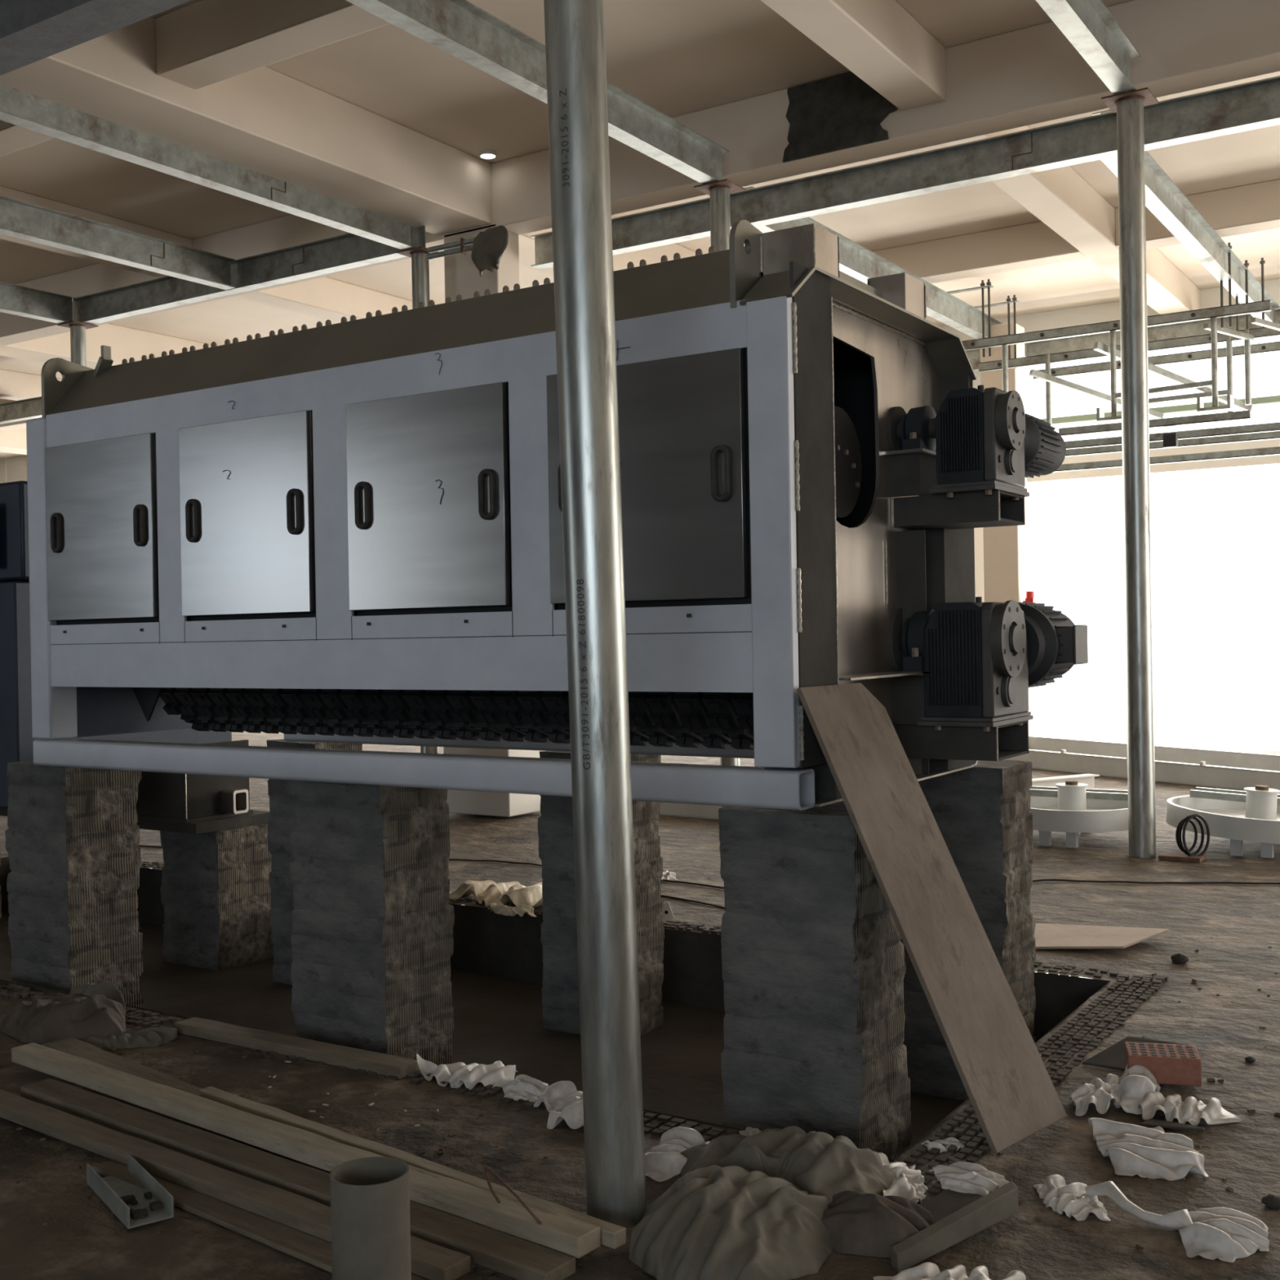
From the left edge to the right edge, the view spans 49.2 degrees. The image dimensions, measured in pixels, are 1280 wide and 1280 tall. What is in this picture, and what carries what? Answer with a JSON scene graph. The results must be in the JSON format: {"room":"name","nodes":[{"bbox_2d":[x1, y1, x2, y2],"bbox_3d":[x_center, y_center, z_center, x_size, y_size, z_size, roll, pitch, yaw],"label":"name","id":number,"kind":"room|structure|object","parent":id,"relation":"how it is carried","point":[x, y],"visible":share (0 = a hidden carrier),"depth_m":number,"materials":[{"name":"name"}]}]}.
{"room":"factory under construction","nodes":[
{"label":"factory under construction","id":0,"kind":"room"},
{"bbox_2d":[0,731,1279,1279],"bbox_3d":[-6.939,1.816,11.679,39.600,0.394,26.000,-1,0,33],"label":"floor","id":1,"kind":"structure","parent":0,"point":[496,979],"depth_m":5.30,"materials":[{"name":"concrete"}]},
{"bbox_2d":[0,993,125,1044],"bbox_3d":[-2.306,1.494,5.606,0.695,0.156,0.376,-1,0,33],"label":"debris pile","id":2,"kind":"object","parent":1,"relation":"on","point":[43,1020],"visible":0.94,"depth_m":5.48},
{"bbox_2d":[4,760,143,1008],"bbox_3d":[-2.751,1.271,6.809,0.509,1.369,0.427,-1,0,33],"label":"brick pier","id":3,"kind":"object","parent":1,"relation":"on","point":[73,833],"visible":0.77,"depth_m":6.66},
{"bbox_2d":[57,320,97,366],"bbox_3d":[-6.159,-0.936,15.446,0.300,5.083,0.300,-1,0,33],"label":"post","id":4,"kind":"object","parent":1,"relation":"on","point":[77,329],"visible":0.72,"depth_m":15.37,"materials":[{"name":"metal"}]},
{"bbox_2d":[0,281,75,324],"bbox_3d":[-7.453,-3.592,13.588,0.140,0.285,4.380,-1,0,33],"label":"steel beam","id":5,"kind":"structure","parent":4,"relation":"on","point":[15,300],"depth_m":15.04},
{"bbox_2d":[69,981,125,1013],"bbox_3d":[-2.296,1.502,5.886,0.276,0.136,0.149,-1,0,43],"label":"fold","id":6,"kind":"object","parent":1,"relation":"on","point":[108,989],"visible":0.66,"depth_m":5.84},
{"bbox_2d":[86,1154,173,1228],"bbox_3d":[-1.416,1.522,3.873,0.120,0.055,0.396,-1,0,-36],"label":"channel offcut","id":7,"kind":"object","parent":1,"relation":"on","point":[135,1206],"visible":1,"depth_m":3.83,"materials":[{"name":"metal"}]},
{"bbox_2d":[82,1026,177,1050],"bbox_3d":[-2.076,1.541,5.420,0.525,0.055,0.187,-1,0,4],"label":"scrap","id":8,"kind":"object","parent":1,"relation":"on","point":[152,1037],"visible":0.73,"depth_m":5.39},
{"bbox_2d":[41,1036,330,1173],"bbox_3d":[-1.537,1.534,4.697,1.856,0.042,0.122,-1,0,43],"label":"plank","id":9,"kind":"object","parent":1,"relation":"on","point":[71,1046],"visible":0.26,"depth_m":5.02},
{"bbox_2d":[11,1042,600,1258],"bbox_3d":[-1.181,1.478,4.236,2.702,0.053,0.086,-1,0,38],"label":"plank","id":10,"kind":"object","parent":9,"relation":"on","point":[557,1232],"visible":0.94,"depth_m":4.05,"materials":[{"name":"wood"}]},
{"bbox_2d":[484,1166,542,1224],"bbox_3d":[-0.328,1.409,3.549,0.021,0.068,0.265,-1,0,-38],"label":"wire","id":11,"kind":"object","parent":10,"relation":"on","point":[486,1168],"visible":1,"depth_m":3.58,"materials":[{"name":"metal"}]},
{"bbox_2d":[199,1086,626,1248],"bbox_3d":[-0.739,1.480,4.018,1.804,0.042,0.046,-1,0,40],"label":"plank","id":12,"kind":"object","parent":9,"relation":"on","point":[613,1236],"visible":0.64,"depth_m":3.97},
{"bbox_2d":[160,822,274,970],"bbox_3d":[-2.550,1.535,8.555,0.536,0.821,0.524,-1,0,33],"label":"brick pier","id":13,"kind":"object","parent":1,"relation":"on","point":[215,892],"visible":0.88,"depth_m":8.36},
{"bbox_2d":[0,480,270,834],"bbox_3d":[-3.664,0.114,8.958,2.700,2.060,1.560,-1,0,33],"label":"machine","id":14,"kind":"object","parent":13,"relation":"on","point":[187,803],"visible":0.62,"depth_m":8.10,"materials":[{"name":"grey metal"}]},
{"bbox_2d":[0,1088,471,1279],"bbox_3d":[-1.330,1.518,4.023,2.257,0.040,0.091,-1,0,37],"label":"plank","id":15,"kind":"object","parent":1,"relation":"on","point":[428,1260],"visible":0.84,"depth_m":3.91,"materials":[{"name":"wood"}]},
{"bbox_2d":[92,1160,426,1279],"bbox_3d":[-0.953,1.541,3.639,1.609,0.016,0.101,-1,0,39],"label":"plank","id":16,"kind":"object","parent":1,"relation":"on","point":[314,1251],"visible":0.52,"depth_m":3.69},
{"bbox_2d":[174,1017,418,1079],"bbox_3d":[-1.318,1.529,5.273,1.190,0.042,0.101,-1,0,32],"label":"plank","id":17,"kind":"object","parent":1,"relation":"on","point":[352,1058],"visible":0.96,"depth_m":5.21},
{"bbox_2d":[20,1078,575,1279],"bbox_3d":[-1.125,1.514,4.045,2.379,0.040,0.112,-1,0,38],"label":"plank","id":18,"kind":"object","parent":1,"relation":"on","point":[507,1255],"visible":0.83,"depth_m":3.94,"materials":[{"name":"wood"}]},
{"bbox_2d":[266,739,362,985],"bbox_3d":[-1.843,1.249,7.985,0.408,1.372,0.390,-1,0,33],"label":"brick pier","id":19,"kind":"object","parent":1,"relation":"on","point":[280,828],"visible":0.23,"depth_m":7.89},
{"bbox_2d":[329,1156,411,1279],"bbox_3d":[-0.535,1.305,2.792,0.155,0.490,0.155,-1,0,33],"label":"pipe stub","id":20,"kind":"object","parent":1,"relation":"on","point":[370,1197],"visible":1,"depth_m":2.73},
{"bbox_2d":[289,780,454,1066],"bbox_3d":[-1.096,1.244,5.734,0.540,1.371,0.427,-1,0,33],"label":"brick pier","id":21,"kind":"object","parent":1,"relation":"on","point":[372,940],"visible":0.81,"depth_m":5.57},
{"bbox_2d":[396,246,438,753],"bbox_3d":[-1.966,-1.001,12.798,0.300,5.083,0.300,-1,0,33],"label":"post","id":22,"kind":"object","parent":1,"relation":"on","point":[420,261],"visible":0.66,"depth_m":12.72,"materials":[{"name":"metal"}]},
{"bbox_2d":[0,83,416,249],"bbox_3d":[-3.267,-3.657,10.854,0.140,0.285,4.350,-1,0,33],"label":"steel beam","id":23,"kind":"structure","parent":22,"relation":"on","point":[19,108],"depth_m":10.61,"materials":[{"name":"metal"}]},
{"bbox_2d":[72,226,426,324],"bbox_3d":[-4.115,-3.653,14.104,5.160,0.285,0.140,-1,0,33],"label":"cross beam","id":24,"kind":"structure","parent":22,"relation":"on","point":[348,251],"depth_m":13.92,"materials":[{"name":"metal"}]},
{"bbox_2d":[0,195,235,289],"bbox_3d":[-5.280,-3.626,12.161,0.140,0.285,4.350,-1,0,33],"label":"steel beam","id":25,"kind":"structure","parent":24,"relation":"attached to","point":[19,219],"depth_m":12.81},
{"bbox_2d":[426,236,475,259],"bbox_3d":[-1.519,-3.421,12.138,0.830,0.130,0.060,-1,0,33],"label":"pipes","id":26,"kind":"object","parent":22,"relation":"attached to","point":[463,243],"visible":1,"depth_m":12.20,"materials":[{"name":"metal"}]},
{"bbox_2d":[471,225,508,276],"bbox_3d":[-1.273,-3.324,11.926,0.423,0.387,0.125,-1,0,33],"label":"rag","id":27,"kind":"object","parent":26,"relation":"hanging from","point":[489,246],"visible":1,"depth_m":11.90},
{"bbox_2d":[416,1053,517,1089],"bbox_3d":[-0.607,1.505,4.893,0.356,0.071,0.236,-1,0,-6],"label":"plastic film","id":28,"kind":"object","parent":1,"relation":"on","point":[458,1073],"visible":0.99,"depth_m":4.88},
{"bbox_2d":[444,224,519,302],"bbox_3d":[-1.425,-1.120,12.964,0.630,5.300,0.330,-1,0,33],"label":"column","id":29,"kind":"structure","parent":1,"relation":"on","point":[463,277],"depth_m":12.84,"materials":[{"name":"beige paint"}]},
{"bbox_2d":[443,746,541,817],"bbox_3d":[-1.251,0.565,12.279,0.722,1.870,0.632,-1,0,33],"label":"trim","id":30,"kind":"structure","parent":1,"relation":"on","point":[460,802],"depth_m":12.00,"materials":[{"name":"white paint"}]},
{"bbox_2d":[448,880,543,907],"bbox_3d":[-0.814,1.477,8.240,0.959,0.112,0.424,-1,0,33],"label":"plastic film","id":31,"kind":"object","parent":1,"relation":"on","point":[489,891],"visible":0.8,"depth_m":8.13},
{"bbox_2d":[488,900,536,916],"bbox_3d":[-0.734,1.508,7.848,0.388,0.052,0.148,-1,0,31],"label":"plastic film","id":32,"kind":"object","parent":1,"relation":"on","point":[497,906],"visible":1,"depth_m":7.81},
{"bbox_2d":[502,1074,548,1100],"bbox_3d":[-0.381,1.516,4.763,0.188,0.045,0.196,-1,0,33],"label":"plastic film","id":33,"kind":"object","parent":1,"relation":"on","point":[523,1086],"visible":0.92,"depth_m":4.73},
{"bbox_2d":[528,1080,583,1128],"bbox_3d":[-0.218,1.501,4.550,0.241,0.069,0.434,-1,0,-20],"label":"plastic film","id":34,"kind":"object","parent":1,"relation":"on","point":[562,1100],"visible":0.67,"depth_m":4.55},
{"bbox_2d":[0,861,1168,1194],"bbox_3d":[-1.819,1.555,7.180,8.093,0.025,2.755,-1,0,33],"label":"floor grate","id":35,"kind":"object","parent":1,"relation":"on","point":[967,1138],"depth_m":5.17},
{"bbox_2d":[543,0,646,1227],"bbox_3d":[-0.151,-0.995,3.719,0.249,5.073,0.159,-1,0,0],"label":"post","id":36,"kind":"object","parent":1,"relation":"on","point":[575,29],"visible":0.98,"depth_m":3.65,"materials":[{"name":"silver"}]},
{"bbox_2d":[537,751,664,1035],"bbox_3d":[-0.190,1.225,6.900,0.528,1.370,0.370,-1,0,33],"label":"brick pier","id":37,"kind":"object","parent":1,"relation":"on","point":[560,988],"visible":0.48,"depth_m":6.82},
{"bbox_2d":[0,935,1279,1279],"bbox_3d":[0.620,1.518,5.392,5.454,0.028,5.319,-1,0,33],"label":"debris","id":38,"kind":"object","parent":1,"relation":"on","point":[1139,1246],"depth_m":4.27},
{"bbox_2d":[644,1126,711,1182],"bbox_3d":[0.114,1.502,4.135,0.196,0.060,0.371,-1,0,33],"label":"plastic film","id":39,"kind":"object","parent":1,"relation":"on","point":[664,1161],"visible":0.79,"depth_m":4.06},
{"bbox_2d":[659,802,720,820],"bbox_3d":[0.291,1.418,11.984,2.009,0.170,0.100,-1,0,38],"label":"rail","id":40,"kind":"object","parent":1,"relation":"on","point":[671,809],"visible":0.17,"depth_m":11.81,"materials":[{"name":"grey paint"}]},
{"bbox_2d":[137,844,1279,888],"bbox_3d":[1.265,1.488,8.633,11.262,0.031,0.879,-1,0,18],"label":"cable","id":41,"kind":"object","parent":1,"relation":"on","point":[461,860],"visible":0.43,"depth_m":8.47,"materials":[{"name":"black rubber"}]},
{"bbox_2d":[693,178,745,808],"bbox_3d":[0.677,-1.042,11.084,0.300,5.083,0.300,-1,0,33],"label":"post","id":42,"kind":"object","parent":1,"relation":"on","point":[719,191],"visible":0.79,"depth_m":11.01,"materials":[{"name":"metal"}]},
{"bbox_2d":[346,0,729,183],"bbox_3d":[-0.578,-3.699,9.212,0.140,0.285,4.520,-1,0,33],"label":"steel beam","id":43,"kind":"structure","parent":42,"relation":"on","point":[460,28],"depth_m":8.92,"materials":[{"name":"metal"}]},
{"bbox_2d":[628,1164,833,1279],"bbox_3d":[0.236,1.460,3.580,0.538,0.148,0.616,-1,0,33],"label":"pile","id":44,"kind":"object","parent":1,"relation":"on","point":[714,1222],"visible":0.98,"depth_m":3.45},
{"bbox_2d":[680,1125,897,1204],"bbox_3d":[0.399,1.455,3.961,0.731,0.150,0.436,-1,0,33],"label":"pile","id":45,"kind":"object","parent":1,"relation":"on","point":[818,1163],"visible":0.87,"depth_m":3.87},
{"bbox_2d":[718,800,911,1159],"bbox_3d":[0.579,1.224,4.621,0.523,1.359,0.403,-1,0,33],"label":"brick pier","id":46,"kind":"object","parent":1,"relation":"on","point":[813,964],"visible":0.7,"depth_m":4.46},
{"bbox_2d":[821,1190,933,1259],"bbox_3d":[0.603,1.470,3.584,0.315,0.114,0.286,-1,0,33],"label":"pile","id":47,"kind":"object","parent":1,"relation":"on","point":[856,1223],"visible":0.9,"depth_m":3.51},
{"bbox_2d":[877,1152,927,1203],"bbox_3d":[0.715,1.491,3.895,0.186,0.061,0.359,-1,0,-9],"label":"plastic film","id":48,"kind":"object","parent":1,"relation":"on","point":[908,1184],"visible":0.62,"depth_m":3.85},
{"bbox_2d":[795,683,1066,1153],"bbox_3d":[0.918,0.823,4.359,0.656,1.370,0.557,-1,0,33],"label":"plywood board","id":49,"kind":"object","parent":1,"relation":"on","point":[1012,1095],"visible":1,"depth_m":4.32,"materials":[{"name":"wood"}]},
{"bbox_2d":[920,1137,964,1152],"bbox_3d":[0.911,1.508,4.188,0.131,0.020,0.089,-1,0,-13],"label":"plastic film","id":50,"kind":"object","parent":1,"relation":"on","point":[951,1140],"visible":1,"depth_m":4.18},
{"bbox_2d":[872,1262,1026,1279],"bbox_3d":[0.715,1.488,3.195,0.353,0.072,0.327,-1,0,8],"label":"plastic film","id":51,"kind":"object","parent":1,"relation":"on","point":[927,1270],"visible":1,"depth_m":3.29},
{"bbox_2d":[891,1181,1017,1273],"bbox_3d":[0.800,1.473,3.519,0.474,0.097,0.042,-1,0,-37],"label":"wooden plank","id":52,"kind":"object","parent":1,"relation":"on","point":[1002,1202],"visible":1,"depth_m":3.50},
{"bbox_2d":[918,1189,991,1223],"bbox_3d":[0.794,1.502,3.644,0.525,0.033,0.187,-1,0,-38],"label":"board","id":53,"kind":"object","parent":1,"relation":"on","point":[948,1202],"visible":0.07,"depth_m":3.71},
{"bbox_2d":[928,1161,1008,1195],"bbox_3d":[0.914,1.471,3.838,0.194,0.035,0.203,-1,0,-5],"label":"plastic film","id":54,"kind":"object","parent":53,"relation":"on","point":[958,1176],"visible":0.95,"depth_m":3.82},
{"bbox_2d":[899,760,1035,1100],"bbox_3d":[1.356,1.201,5.910,0.544,1.370,0.390,-1,0,33],"label":"brick pier","id":55,"kind":"object","parent":1,"relation":"on","point":[981,813],"visible":0.46,"depth_m":5.74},
{"bbox_2d":[26,219,1088,810],"bbox_3d":[-0.476,-0.425,6.122,4.349,1.935,2.024,-1,0,33],"label":"machine","id":56,"kind":"object","parent":55,"relation":"on","point":[350,531],"visible":0.94,"depth_m":5.21,"materials":[{"name":"metal"}]},
{"bbox_2d":[839,671,929,680],"bbox_3d":[0.815,0.126,4.974,0.190,0.008,0.730,-1,0,33],"label":"shelf","id":57,"kind":"object","parent":56,"relation":"attached to","point":[843,675],"depth_m":5.07,"materials":[{"name":"metal"}]},
{"bbox_2d":[882,448,936,457],"bbox_3d":[1.051,-0.705,5.330,0.160,0.012,0.265,-1,0,33],"label":"shelf","id":58,"kind":"object","parent":56,"relation":"attached to","point":[886,452],"depth_m":5.25,"materials":[{"name":"metal"}]},
{"bbox_2d":[980,322,1031,735],"bbox_3d":[4.553,-1.242,17.412,0.440,5.300,0.400,-1,0,33],"label":"column","id":59,"kind":"structure","parent":1,"relation":"on","point":[1006,556],"depth_m":17.25,"materials":[{"name":"beige paint"}]},
{"bbox_2d":[744,186,1028,356],"bbox_3d":[3.025,-3.784,15.265,0.140,0.285,7.800,-1,0,33],"label":"steel beam","id":60,"kind":"structure","parent":59,"relation":"attached to","point":[856,261],"depth_m":14.77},
{"bbox_2d":[1031,773,1099,788],"bbox_3d":[3.404,1.351,12.474,1.800,0.192,0.140,-1,0,-29],"label":"beam offcut","id":61,"kind":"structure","parent":1,"relation":"on","point":[1088,779],"depth_m":12.71,"materials":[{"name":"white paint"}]},
{"bbox_2d":[1033,1174,1111,1221],"bbox_3d":[1.162,1.493,3.763,0.157,0.043,0.244,-1,0,1],"label":"plastic film","id":62,"kind":"object","parent":1,"relation":"on","point":[1073,1199],"visible":0.98,"depth_m":3.75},
{"bbox_2d":[1029,780,1128,848],"bbox_3d":[3.168,1.248,10.274,1.080,0.420,1.072,-1,0,33],"label":"wheel","id":63,"kind":"object","parent":1,"relation":"on","point":[1071,808],"visible":0.65,"depth_m":9.95,"materials":[{"name":"grey paint"}]},
{"bbox_2d":[1069,1073,1121,1115],"bbox_3d":[1.513,1.478,4.584,0.171,0.053,0.397,-1,0,33],"label":"plastic film","id":64,"kind":"object","parent":1,"relation":"on","point":[1099,1092],"visible":0.8,"depth_m":4.53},
{"bbox_2d":[1033,923,1168,949],"bbox_3d":[2.193,1.462,6.878,0.654,0.043,0.569,-1,0,33],"label":"plywood sheet","id":65,"kind":"object","parent":1,"relation":"on","point":[1046,935],"visible":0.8,"depth_m":6.87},
{"bbox_2d":[1101,87,1158,857],"bbox_3d":[3.330,-1.083,9.386,0.300,5.083,0.300,-1,0,33],"label":"post","id":66,"kind":"object","parent":1,"relation":"on","point":[1128,106],"visible":1,"depth_m":9.31,"materials":[{"name":"metal"}]},
{"bbox_2d":[1035,0,1141,94],"bbox_3d":[2.064,-3.740,7.497,0.140,0.285,4.520,-1,0,33],"label":"steel beam","id":67,"kind":"structure","parent":66,"relation":"on","point":[1090,27],"depth_m":8.67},
{"bbox_2d":[1082,1035,1188,1071],"bbox_3d":[1.762,1.470,4.959,0.318,0.055,0.240,-1,0,33],"label":"board","id":68,"kind":"object","parent":1,"relation":"on","point":[1113,1056],"depth_m":4.97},
{"bbox_2d":[1113,1063,1160,1114],"bbox_3d":[1.656,1.459,4.644,0.140,0.085,0.454,-1,0,23],"label":"plastic film","id":69,"kind":"object","parent":1,"relation":"on","point":[1136,1081],"visible":0.87,"depth_m":4.53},
{"bbox_2d":[1084,1181,1193,1230],"bbox_3d":[1.311,1.478,3.659,0.066,0.067,0.317,-1,0,-42],"label":"plastic film","id":70,"kind":"object","parent":1,"relation":"on","point":[1181,1219],"visible":0.87,"depth_m":3.64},
{"bbox_2d":[1004,749,1279,794],"bbox_3d":[4.841,1.294,14.563,0.120,0.240,7.518,-1,0,-28],"label":"wall","id":71,"kind":"structure","parent":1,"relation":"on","point":[1201,774],"depth_m":13.82,"materials":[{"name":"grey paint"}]},
{"bbox_2d":[1088,1117,1208,1180],"bbox_3d":[1.484,1.482,4.102,0.274,0.052,0.408,-1,0,7],"label":"plastic film","id":72,"kind":"object","parent":1,"relation":"on","point":[1132,1149],"visible":1,"depth_m":4.03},
{"bbox_2d":[1028,735,1279,771],"bbox_3d":[5.782,1.284,15.453,0.100,0.220,7.742,-1,0,-28],"label":"wall","id":73,"kind":"structure","parent":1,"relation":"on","point":[1268,762],"depth_m":15.28,"materials":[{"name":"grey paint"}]},
{"bbox_2d":[1124,1041,1201,1086],"bbox_3d":[1.773,1.437,4.748,0.230,0.092,0.170,-1,0,15],"label":"brick","id":74,"kind":"object","parent":1,"relation":"on","point":[1170,1064],"visible":0.98,"depth_m":4.67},
{"bbox_2d":[1138,1118,1204,1131],"bbox_3d":[1.637,1.499,4.307,0.179,0.009,0.069,-1,0,33],"label":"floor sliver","id":75,"kind":"structure","parent":1,"relation":"on","point":[1151,1122],"depth_m":4.31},
{"bbox_2d":[1158,813,1209,862],"bbox_3d":[3.608,1.301,9.266,0.295,0.306,0.200,-1,0,33],"label":"cable coil","id":76,"kind":"object","parent":1,"relation":"on","point":[1186,855],"visible":1,"depth_m":9.23,"materials":[{"name":"black rubber"}]},
{"bbox_2d":[1137,1091,1244,1125],"bbox_3d":[1.730,1.476,4.431,0.305,0.050,0.237,-1,0,0],"label":"plastic film","id":77,"kind":"object","parent":1,"relation":"on","point":[1191,1110],"visible":0.98,"depth_m":4.39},
{"bbox_2d":[1165,785,1279,857],"bbox_3d":[4.326,1.229,9.757,1.246,0.422,1.230,-1,0,33],"label":"wheel","id":78,"kind":"object","parent":1,"relation":"on","point":[1252,814],"visible":0.99,"depth_m":9.68,"materials":[{"name":"grey paint"}]},
{"bbox_2d":[1178,1207,1269,1262],"bbox_3d":[1.480,1.482,3.532,0.206,0.056,0.324,-1,0,33],"label":"plastic film","id":79,"kind":"object","parent":1,"relation":"on","point":[1226,1234],"visible":0.96,"depth_m":3.48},
{"bbox_2d":[0,0,1279,458],"bbox_3d":[-6.939,-4.319,11.825,39.600,0.200,26.400,-1,0,33],"label":"ceiling","id":80,"kind":"structure","parent":0,"point":[677,57],"depth_m":12.38,"materials":[{"name":"beige paint"}]},
{"bbox_2d":[0,120,53,155],"bbox_3d":[-13.590,-3.921,16.466,23.380,0.392,0.340,-1,0,33],"label":"trim","id":81,"kind":"structure","parent":80,"relation":"attached to","point":[13,138],"depth_m":10.76,"materials":[{"name":"beige paint"}]},
{"bbox_2d":[0,185,191,277],"bbox_3d":[-9.521,-3.963,7.873,0.360,0.393,16.950,-1,0,33],"label":"beam","id":82,"kind":"structure","parent":80,"relation":"attached to","point":[4,191],"depth_m":13.92,"materials":[{"name":"beige paint"}]},
{"bbox_2d":[0,16,491,235],"bbox_3d":[-6.227,-3.935,5.737,0.650,0.550,16.950,-1,0,33],"label":"beam","id":83,"kind":"structure","parent":80,"relation":"attached to","point":[266,121],"depth_m":10.68,"materials":[{"name":"beige paint"}]},
{"bbox_2d":[0,0,191,75],"bbox_3d":[-5.316,-3.683,9.351,21.000,0.421,0.312,-1,0,33],"label":"beam","id":84,"kind":"structure","parent":83,"relation":"attached to","point":[32,31],"depth_m":8.00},
{"bbox_2d":[155,0,390,89],"bbox_3d":[-1.586,-4.107,8.679,3.940,0.392,0.340,-1,0,33],"label":"beam","id":85,"kind":"structure","parent":80,"relation":"attached to","point":[202,43],"depth_m":9.22,"materials":[{"name":"beige paint"}]},
{"bbox_2d":[0,0,1279,346],"bbox_3d":[-4.844,-3.974,15.138,39.500,0.588,0.330,-1,0,33],"label":"beam","id":86,"kind":"structure","parent":80,"relation":"attached to","point":[1034,74],"depth_m":10.43,"materials":[{"name":"beige paint"}]},
{"bbox_2d":[782,71,897,162],"bbox_3d":[1.542,-4.072,10.799,0.980,0.577,0.040,-1,0,33],"label":"hole","id":87,"kind":"object","parent":86,"relation":"attached to","point":[840,112],"depth_m":10.81,"materials":[{"name":"concrete"}]},
{"bbox_2d":[530,75,1279,269],"bbox_3d":[3.586,-3.686,10.099,10.880,0.285,0.140,-1,0,33],"label":"cross beam","id":88,"kind":"structure","parent":86,"relation":"attached to","point":[1255,104],"depth_m":10.82,"materials":[{"name":"metal"}]},
{"bbox_2d":[1091,109,1279,327],"bbox_3d":[5.542,-3.823,13.632,0.140,0.285,7.800,-1,0,33],"label":"steel beam","id":89,"kind":"structure","parent":88,"relation":"attached to","point":[1164,199],"depth_m":13.01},
{"bbox_2d":[760,0,946,110],"bbox_3d":[-2.500,-4.071,3.318,0.360,0.393,16.950,-1,0,33],"label":"beam","id":90,"kind":"structure","parent":80,"relation":"attached to","point":[879,42],"depth_m":9.52,"materials":[{"name":"beige paint"}]},
{"bbox_2d":[871,221,1088,283],"bbox_3d":[3.011,-4.213,15.768,3.940,0.392,0.340,-1,0,33],"label":"beam","id":91,"kind":"structure","parent":80,"relation":"attached to","point":[1035,244],"depth_m":15.13,"materials":[{"name":"beige paint"}]},
{"bbox_2d":[1115,178,1279,248],"bbox_3d":[9.651,-4.316,11.461,11.170,0.392,0.340,-1,0,33],"label":"beam","id":92,"kind":"structure","parent":80,"relation":"attached to","point":[1252,207],"depth_m":13.77,"materials":[{"name":"beige paint"}]},
{"bbox_2d":[0,278,1279,602],"bbox_3d":[0.165,-1.457,22.709,39.600,5.849,0.380,-1,0,33],"label":"wall","id":93,"kind":"structure","parent":0,"point":[14,468],"depth_m":18.62,"materials":[{"name":"white paint"}]},
{"bbox_2d":[0,427,26,454],"bbox_3d":[-17.527,-3.779,18.461,0.600,0.550,26.000,-1,0,33],"label":"window","id":94,"kind":"structure","parent":93,"relation":"attached to","point":[15,441],"depth_m":26.63,"materials":[{"name":"glass"}]},
{"bbox_2d":[0,396,41,424],"bbox_3d":[-10.470,-3.569,22.351,10.200,0.285,0.140,-1,0,33],"label":"cross beam","id":95,"kind":"structure","parent":93,"relation":"attached to","point":[29,408],"depth_m":21.81,"materials":[{"name":"metal"}]},
{"bbox_2d":[0,368,62,400],"bbox_3d":[-9.070,-4.024,23.271,0.360,0.393,8.720,-1,0,33],"label":"trim","id":96,"kind":"structure","parent":93,"relation":"attached to","point":[14,385],"depth_m":21.95,"materials":[{"name":"beige paint"}]},
{"bbox_2d":[0,323,210,369],"bbox_3d":[-10.565,-3.887,13.944,0.600,0.550,26.000,-1,0,33],"label":"ceiling","id":97,"kind":"structure","parent":93,"relation":"attached to","point":[126,343],"depth_m":18.71,"materials":[{"name":"beige paint"}]},
{"bbox_2d":[235,276,412,322],"bbox_3d":[-2.359,-4.128,18.918,0.360,0.393,8.720,-1,0,33],"label":"ceiling","id":98,"kind":"structure","parent":93,"relation":"attached to","point":[325,297],"depth_m":16.60,"materials":[{"name":"beige paint"}]},
{"bbox_2d":[518,215,695,275],"bbox_3d":[0.935,-4.101,16.782,0.650,0.550,8.720,-1,0,33],"label":"beam","id":99,"kind":"structure","parent":93,"relation":"attached to","point":[526,243],"depth_m":14.52,"materials":[{"name":"beige paint"}]},
{"bbox_2d":[943,125,1200,314],"bbox_3d":[4.662,-4.237,14.363,0.360,0.393,8.720,-1,0,33],"label":"beam","id":100,"kind":"structure","parent":93,"relation":"attached to","point":[1060,198],"depth_m":13.77,"materials":[{"name":"beige paint"}]},
{"bbox_2d":[946,242,1279,472],"bbox_3d":[5.887,-3.038,15.190,5.024,2.060,1.970,-1,0,33],"label":"rack","id":101,"kind":"object","parent":100,"relation":"hanging from","point":[1268,431],"visible":0.81,"depth_m":15.13,"materials":[{"name":"metal"}]},
{"bbox_2d":[1163,432,1177,448],"bbox_3d":[5.561,-2.090,14.659,0.130,0.140,0.100,-1,0,33],"label":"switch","id":102,"kind":"object","parent":101,"relation":"attached to","point":[1170,440],"depth_m":14.62,"materials":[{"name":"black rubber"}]},
{"bbox_2d":[965,308,1279,371],"bbox_3d":[4.155,-3.818,19.359,10.000,0.285,0.140,-1,0,33],"label":"cross beam","id":103,"kind":"structure","parent":93,"relation":"attached to","point":[1193,328],"depth_m":18.04,"materials":[{"name":"metal"}]},
{"bbox_2d":[1040,395,1279,424],"bbox_3d":[-1.416,-2.847,23.427,30.200,0.080,0.080,-1,0,33],"label":"trim","id":104,"kind":"structure","parent":93,"relation":"attached to","point":[1270,399],"depth_m":18.03,"materials":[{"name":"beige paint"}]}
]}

